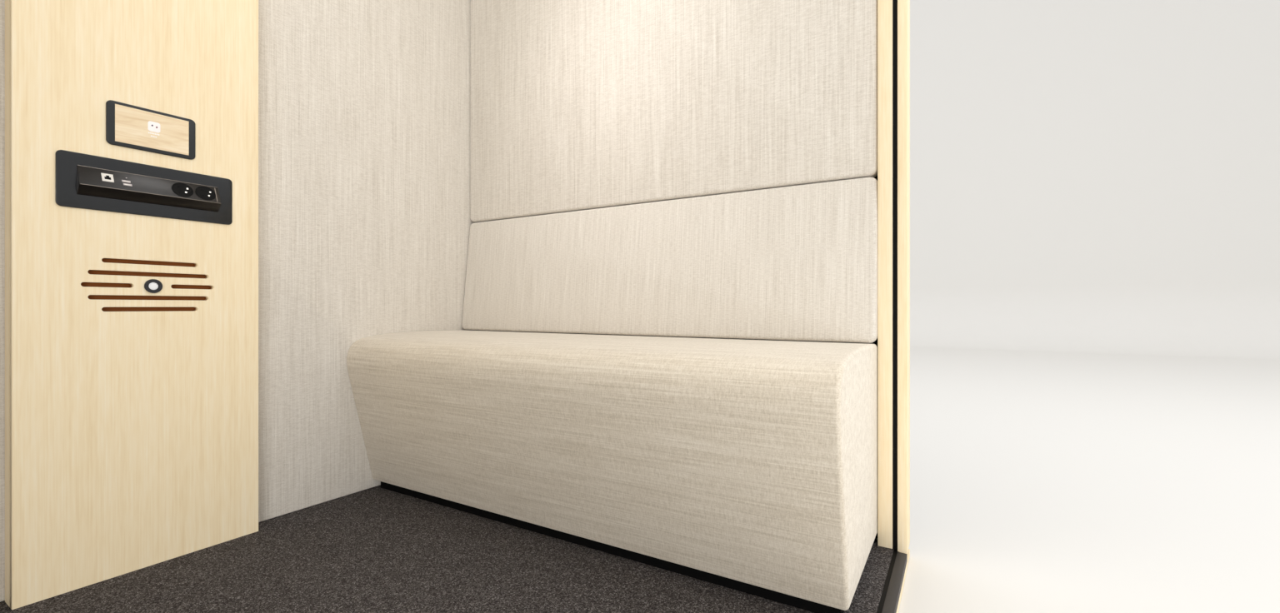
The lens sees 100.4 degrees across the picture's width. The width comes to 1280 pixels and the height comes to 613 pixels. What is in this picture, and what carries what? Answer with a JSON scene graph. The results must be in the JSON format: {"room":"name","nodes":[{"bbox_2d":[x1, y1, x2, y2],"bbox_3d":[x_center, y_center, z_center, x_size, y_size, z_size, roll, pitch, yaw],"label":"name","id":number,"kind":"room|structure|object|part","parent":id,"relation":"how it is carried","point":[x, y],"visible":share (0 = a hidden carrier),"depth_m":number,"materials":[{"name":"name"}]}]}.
{"room":"office pod","nodes":[
{"label":"office pod","id":0,"kind":"room"},
{"bbox_2d":[0,485,894,612],"bbox_3d":[-0.583,0.566,0.675,1.435,0.032,2.228,0,0,31],"label":"floor","id":1,"kind":"structure","parent":0,"point":[377,549],"depth_m":1.08,"materials":[{"name":"grey carpet"}]},
{"bbox_2d":[346,330,876,612],"bbox_3d":[-0.152,0.315,1.387,1.361,0.470,0.447,0,0,31],"label":"bench","id":2,"kind":"object","parent":1,"relation":"on","point":[749,467],"visible":1,"depth_m":1.08,"materials":[{"name":"fabric"}]},
{"bbox_2d":[491,175,877,538],"bbox_3d":[-0.025,-0.481,1.635,1.401,2.062,0.028,0,0,31],"label":"wall","id":3,"kind":"structure","parent":0,"point":[875,342],"depth_m":1.27,"materials":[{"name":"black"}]},
{"bbox_2d":[461,177,877,343],"bbox_3d":[-0.036,-0.109,1.579,1.362,0.388,0.074,0,0,31],"label":"fabric panel","id":4,"kind":"object","parent":3,"relation":"attached to","point":[799,262],"visible":0.98,"depth_m":1.45,"materials":[{"name":"fabric"}]},
{"bbox_2d":[470,0,877,222],"bbox_3d":[-0.025,-0.906,1.597,1.362,1.202,0.037,0,0,31],"label":"fabric panel","id":5,"kind":"object","parent":3,"relation":"attached to","point":[576,105],"visible":0.92,"depth_m":1.52,"materials":[{"name":"fabric"}]},
{"bbox_2d":[877,0,892,549],"bbox_3d":[0.575,-0.481,1.243,0.032,2.062,0.060,0,0,31],"label":"trim","id":6,"kind":"structure","parent":3,"relation":"attached to","point":[884,7],"depth_m":1.22,"materials":[{"name":"beige wood"}]},
{"label":"outside","id":7,"kind":"structure","parent":0,"visible":0},
{"bbox_2d":[898,0,1279,612],"bbox_3d":[3.537,-3.009,-0.523,22.000,7.183,15.950,0,0,31],"label":"background","id":8,"kind":"structure","parent":7,"point":[1095,184],"depth_m":6.54,"materials":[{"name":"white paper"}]},
{"bbox_2d":[876,550,907,612],"bbox_3d":[0.025,0.558,0.259,0.020,0.016,2.175,0,0,31],"label":"trim","id":9,"kind":"structure","parent":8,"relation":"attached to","point":[891,602],"depth_m":1.05,"materials":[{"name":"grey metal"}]},
{"bbox_2d":[892,0,899,552],"bbox_3d":[0.591,-0.466,1.229,0.010,2.093,0.056,0,0,31],"label":"trim","id":10,"kind":"structure","parent":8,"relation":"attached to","point":[894,2],"depth_m":1.21,"materials":[{"name":"black"}]},
{"bbox_2d":[895,549,909,612],"bbox_3d":[0.043,0.575,0.289,0.020,0.015,2.244,0,0,31],"label":"trim","id":11,"kind":"structure","parent":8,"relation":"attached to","point":[908,551],"depth_m":1.11,"materials":[{"name":"brown wood"}]},
{"bbox_2d":[897,0,909,553],"bbox_3d":[0.604,-0.481,1.220,0.020,2.062,0.069,0,0,31],"label":"trim","id":12,"kind":"structure","parent":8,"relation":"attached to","point":[903,6],"depth_m":1.19,"materials":[{"name":"beige wood"}]},
{"bbox_3d":[-1.206,-0.465,1.046,0.016,2.094,2.255,0,0,31],"label":"wall","id":13,"kind":"structure","parent":0,"visible":0},
{"bbox_2d":[0,0,474,602],"bbox_3d":[-1.175,-0.479,1.043,0.036,2.056,2.166,0,0,31],"label":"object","id":14,"kind":"structure","parent":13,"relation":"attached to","point":[365,222],"depth_m":1.53,"materials":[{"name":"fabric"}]},
{"bbox_2d":[5,0,258,609],"bbox_3d":[-1.049,-0.481,1.143,0.075,2.062,0.395,0,0,31],"label":"wooden panel","id":15,"kind":"object","parent":14,"relation":"attached to","point":[132,412],"depth_m":1.10,"materials":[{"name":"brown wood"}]},
{"bbox_3d":[-1.026,-0.245,1.128,0.021,0.108,0.286,0,0,31],"label":"socket strip","id":16,"kind":"part","parent":15,"relation":"part of","materials":[{"name":"black plastic"}]},
{"bbox_2d":[105,100,195,159],"bbox_3d":[-1.033,-0.372,1.132,0.005,0.090,0.146,0,0,31],"label":"screen","id":17,"kind":"object","parent":15,"relation":"attached to","point":[128,126],"visible":1,"depth_m":1.12,"materials":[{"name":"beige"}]},
{"bbox_3d":[-1.034,-0.043,1.133,0.006,0.030,0.030,0,0,31],"label":"push button","id":18,"kind":"part","parent":15,"relation":"part of","materials":[{"name":"white plastic"}]},
{"bbox_2d":[171,182,193,197],"bbox_3d":[-1.001,-0.255,1.167,0.016,0.033,0.038,0,0,31],"label":"power socket","id":19,"kind":"object","parent":15,"relation":"attached to","point":[178,189],"depth_m":1.17,"materials":[{"name":"black plastic"}]},
{"bbox_2d":[195,186,215,200],"bbox_3d":[-0.980,-0.255,1.203,0.016,0.033,0.038,0,0,31],"label":"power socket","id":20,"kind":"object","parent":15,"relation":"attached to","point":[202,193],"depth_m":1.20,"materials":[{"name":"black plastic"}]}
]}

